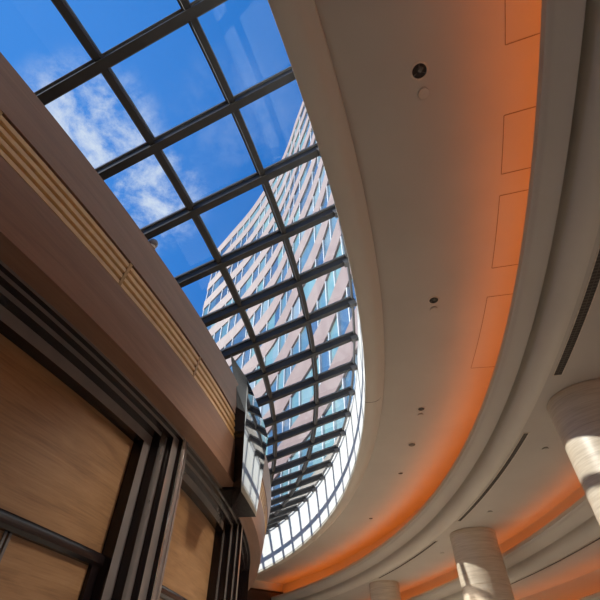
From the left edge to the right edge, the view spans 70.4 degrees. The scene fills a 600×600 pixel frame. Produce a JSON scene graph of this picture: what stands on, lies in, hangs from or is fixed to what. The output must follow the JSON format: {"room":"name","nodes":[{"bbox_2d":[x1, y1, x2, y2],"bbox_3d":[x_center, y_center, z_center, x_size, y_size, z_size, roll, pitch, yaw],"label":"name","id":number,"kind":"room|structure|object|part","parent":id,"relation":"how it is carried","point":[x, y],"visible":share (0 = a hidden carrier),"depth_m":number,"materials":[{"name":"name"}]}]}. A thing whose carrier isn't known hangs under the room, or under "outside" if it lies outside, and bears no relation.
{"room":"building atrium lobby","nodes":[
{"label":"building atrium lobby","id":0,"kind":"room"},
{"bbox_2d":[251,580,282,591],"bbox_3d":[-1.424,15.974,19.803,20.700,7.800,0.386,27,-50,-25],"label":"wall","id":1,"kind":"structure","parent":0,"point":[257,584],"depth_m":21.12,"materials":[{"name":"paint"}]},
{"bbox_2d":[247,588,282,599],"bbox_3d":[-1.915,16.269,18.746,2.790,5.901,0.066,27,-50,-25],"label":"wall panel","id":2,"kind":"object","parent":1,"relation":"attached to","point":[253,593],"visible":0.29,"depth_m":20.68,"materials":[{"name":"brown wood"}]},
{"bbox_3d":[-1.915,16.269,18.746,2.790,5.901,0.067,27,-50,-25],"label":"panel frame","id":3,"kind":"part","parent":2,"relation":"part of","materials":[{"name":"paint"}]},
{"bbox_2d":[271,0,599,599],"bbox_3d":[-1.320,0.534,6.036,9.538,0.630,40.580,-9,-45,9],"label":"trim","id":4,"kind":"structure","parent":1,"relation":"attached to","point":[562,217],"depth_m":5.02,"materials":[{"name":"paint"}]},
{"bbox_2d":[405,494,599,599],"bbox_3d":[0.380,0.951,5.072,10.257,0.523,43.749,-9,-45,9],"label":"trim","id":5,"kind":"structure","parent":1,"relation":"attached to","point":[577,526],"depth_m":9.95,"materials":[{"name":"paint"}]},
{"bbox_2d":[577,592,599,599],"bbox_3d":[1.561,1.484,4.164,10.756,0.453,45.950,-9,-45,9],"label":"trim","id":6,"kind":"structure","parent":1,"relation":"attached to","point":[596,596],"depth_m":10.16,"materials":[{"name":"paint"}]},
{"bbox_2d":[202,102,357,506],"bbox_3d":[1.836,-0.735,44.328,16.346,49.025,45.077,19,-47,-18],"label":"office tower","id":7,"kind":"structure","parent":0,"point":[304,190],"depth_m":34.51,"materials":[{"name":"pink stone"}]},
{"bbox_2d":[258,300,364,570],"bbox_3d":[-3.113,-0.240,7.379,8.645,1.472,37.136,-9,-45,9],"label":"wall","id":8,"kind":"structure","parent":0,"point":[301,524],"depth_m":14.20,"materials":[{"name":"white paint"}]},
{"bbox_2d":[34,0,357,533],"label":"skylight frame","id":9,"kind":"structure","parent":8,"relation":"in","point":[188,13],"depth_m":6.68,"materials":[{"name":"black metal"}]},
{"bbox_2d":[257,0,384,575],"bbox_3d":[-3.097,0.255,6.891,8.684,0.280,37.190,-9,-45,9],"label":"trim","id":10,"kind":"structure","parent":8,"relation":"attached to","point":[298,22],"depth_m":5.11,"materials":[{"name":"paint"}]},
{"bbox_2d":[255,0,541,592],"bbox_3d":[-1.779,0.237,6.476,10.999,1.058,40.969,-9,-45,9],"label":"ceiling","id":11,"kind":"structure","parent":0,"point":[445,175],"depth_m":5.54,"materials":[{"name":"paint"}]},
{"bbox_2d":[408,442,415,446],"bbox_3d":[2.737,3.541,10.403,0.200,0.036,0.200,0,-44,0],"label":"smoke detector","id":12,"kind":"object","parent":11,"relation":"attached to","point":[410,444],"visible":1,"depth_m":10.36,"materials":[{"name":"beige plastic"}]},
{"bbox_2d":[410,61,428,80],"bbox_3d":[1.229,-2.356,4.374,0.188,0.021,0.188,-13,-46,13],"label":"recessed light","id":13,"kind":"object","parent":11,"relation":"in","point":[419,70],"visible":1,"depth_m":4.37,"materials":[{"name":"black metal"}]},
{"bbox_2d":[418,88,429,99],"bbox_3d":[1.317,-2.201,4.530,0.120,0.025,0.120,0,-44,0],"label":"sprinkler cover","id":14,"kind":"object","parent":11,"relation":"attached to","point":[423,93],"visible":1,"depth_m":4.52,"materials":[{"name":"paint"}]},
{"bbox_2d":[428,296,438,303],"bbox_3d":[2.138,0.006,6.794,0.175,0.021,0.175,-8,-45,8],"label":"recessed light","id":15,"kind":"object","parent":11,"relation":"in","point":[432,300],"visible":1,"depth_m":6.79,"materials":[{"name":"black metal"}]},
{"bbox_2d":[430,307,437,311],"bbox_3d":[2.186,0.150,6.938,0.120,0.025,0.120,0,-44,0],"label":"sprinkler cover","id":16,"kind":"object","parent":11,"relation":"attached to","point":[433,309],"visible":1,"depth_m":6.93,"materials":[{"name":"paint"}]},
{"bbox_2d":[326,225,599,599],"bbox_3d":[-0.156,0.781,5.413,11.310,0.864,43.712,-9,-45,9],"label":"ceiling","id":17,"kind":"structure","parent":0,"point":[537,486],"depth_m":9.27,"materials":[{"name":"paint"}]},
{"bbox_2d":[378,541,437,577],"bbox_3d":[3.388,8.411,13.652,0.200,0.014,4.690,9,-45,-9],"label":"ceiling vent","id":18,"kind":"object","parent":17,"relation":"in","point":[434,542],"visible":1,"depth_m":13.42,"materials":[{"name":"black metal"}]},
{"bbox_2d":[457,432,529,520],"bbox_3d":[4.036,3.955,9.086,0.211,0.014,4.724,-1,-44,1],"label":"ceiling vent","id":19,"kind":"object","parent":17,"relation":"in","point":[524,436],"visible":1,"depth_m":8.62,"materials":[{"name":"black metal"}]},
{"bbox_2d":[552,243,599,375],"bbox_3d":[2.846,-1.172,3.834,0.343,0.014,6.721,-12,-46,12],"label":"ceiling vent","id":20,"kind":"object","parent":17,"relation":"in","point":[593,282],"visible":1,"depth_m":5.22,"materials":[{"name":"black metal"}]},
{"bbox_2d":[511,540,599,599],"bbox_3d":[1.242,1.235,4.512,11.408,0.936,45.946,-9,-45,9],"label":"ceiling","id":21,"kind":"structure","parent":0,"point":[577,576],"depth_m":11.09,"materials":[{"name":"paint"}]},
{"bbox_2d":[510,536,599,584],"bbox_3d":[5.777,5.132,8.978,0.842,0.014,12.638,0,-44,0],"label":"ceiling vent","id":22,"kind":"object","parent":21,"relation":"in","point":[598,538],"visible":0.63,"depth_m":9.92,"materials":[{"name":"black metal"}]},
{"bbox_3d":[-0.678,4.079,1.903,29.294,0.180,54.061,0,-44,0],"label":"floor","id":23,"kind":"structure","parent":0,"visible":0},
{"bbox_2d":[369,580,400,599],"bbox_3d":[3.141,12.390,14.141,1.186,5.019,1.186,0,-44,0],"label":"stone column","id":24,"kind":"structure","parent":23,"relation":"on","point":[381,589],"depth_m":15.37,"materials":[{"name":"stone"}]},
{"bbox_2d":[450,527,514,599],"bbox_3d":[4.662,8.125,9.771,1.273,5.019,1.273,0,-44,0],"label":"stone column","id":25,"kind":"structure","parent":23,"relation":"on","point":[482,573],"depth_m":10.62,"materials":[{"name":"stone"}]},
{"bbox_2d":[547,379,599,524],"bbox_3d":[4.460,3.338,4.866,1.244,5.019,1.244,0,-44,0],"label":"stone column","id":26,"kind":"structure","parent":23,"relation":"on","point":[574,411],"depth_m":6.01,"materials":[{"name":"stone"}]},
{"bbox_3d":[-7.418,3.427,5.817,11.589,6.220,31.217,0,-44,0],"label":"wall","id":27,"kind":"structure","parent":0,"visible":0},
{"bbox_2d":[0,260,185,599],"bbox_3d":[-2.223,2.200,3.086,0.518,4.162,3.614,-11,-45,12],"label":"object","id":28,"kind":"structure","parent":27,"relation":"in","point":[90,466],"depth_m":4.15,"materials":[{"name":"brown wood"}]},
{"bbox_3d":[-2.380,1.848,3.494,0.166,0.121,2.466,-11,-45,12],"label":"transom rail","id":29,"kind":"part","parent":28,"relation":"part of","materials":[{"name":"metal"}]},
{"bbox_3d":[-2.410,1.375,3.967,0.103,1.260,2.459,-11,-45,12],"label":"transom panel","id":30,"kind":"part","parent":28,"relation":"part of","materials":[{"name":"brown wood"}]},
{"bbox_2d":[154,441,242,599],"bbox_3d":[-1.514,4.645,5.591,0.518,4.162,3.614,-5,-45,5],"label":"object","id":31,"kind":"structure","parent":27,"relation":"in","point":[201,558],"depth_m":6.66,"materials":[{"name":"brown wood"}]},
{"bbox_3d":[-1.676,4.274,5.980,0.166,0.121,2.466,-5,-45,5],"label":"transom rail","id":32,"kind":"part","parent":31,"relation":"part of","materials":[{"name":"paint"}]},
{"bbox_3d":[-1.708,3.798,6.449,0.103,1.260,2.459,-5,-45,5],"label":"transom panel","id":33,"kind":"part","parent":31,"relation":"part of","materials":[{"name":"brown wood"}]},
{"bbox_2d":[236,527,249,599],"bbox_3d":[-1.392,7.138,8.145,0.518,4.162,3.614,2,-44,-2],"label":"door","id":34,"kind":"structure","parent":27,"relation":"in","point":[244,564],"depth_m":10.19,"materials":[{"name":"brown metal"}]},
{"bbox_3d":[-7.570,-2.927,-2.169,10.038,4.160,11.456,0,-44,0],"label":"lining","id":35,"kind":"object","parent":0,"visible":0},
{"bbox_2d":[0,52,237,486],"bbox_3d":[-5.665,-3.510,1.082,3.074,1.224,19.837,-25,-49,23],"label":"fascia","id":36,"kind":"object","parent":35,"relation":"attached to","point":[64,231],"visible":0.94,"depth_m":4.20,"materials":[{"name":"brown wood"}]},
{"bbox_2d":[0,110,200,377],"bbox_3d":[-6.593,-3.113,1.549,10.805,0.320,16.287,0,-44,0],"label":"grille","id":37,"kind":"object","parent":36,"relation":"attached to","point":[18,152],"depth_m":4.10,"materials":[{"name":"brown metal"}]},
{"bbox_2d":[148,238,157,248],"bbox_3d":[-1.735,-0.652,4.995,0.124,0.154,0.124,0,-44,0],"label":"dome camera","id":38,"kind":"object","parent":36,"relation":"on","point":[153,242],"visible":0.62,"depth_m":4.96,"materials":[{"name":"white plastic"}]},
{"bbox_2d":[218,355,267,516],"bbox_3d":[-1.199,2.538,7.282,0.791,1.796,2.926,-4,-44,4],"label":"glass panel","id":39,"kind":"object","parent":36,"relation":"attached to","point":[250,435],"visible":0.95,"depth_m":7.00,"materials":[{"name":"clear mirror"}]},
{"bbox_3d":[-3.431,11.809,12.929,4.268,4.160,9.866,0,-44,0],"label":"wall","id":40,"kind":"structure","parent":0,"visible":0},
{"bbox_2d":[239,454,270,589],"bbox_3d":[-2.498,8.373,13.257,2.138,1.224,15.321,11,-45,-11],"label":"fascia","id":41,"kind":"object","parent":40,"relation":"attached to","point":[255,528],"visible":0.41,"depth_m":9.27,"materials":[{"name":"brown wood"}]},
{"label":"outside","id":42,"kind":"structure","parent":0,"visible":0},
{"bbox_2d":[270,402,351,513],"bbox_3d":[5.483,8.902,18.624,52.400,0.675,111.116,14,-46,-13],"label":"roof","id":43,"kind":"structure","parent":42,"point":[328,456],"depth_m":16.59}
]}

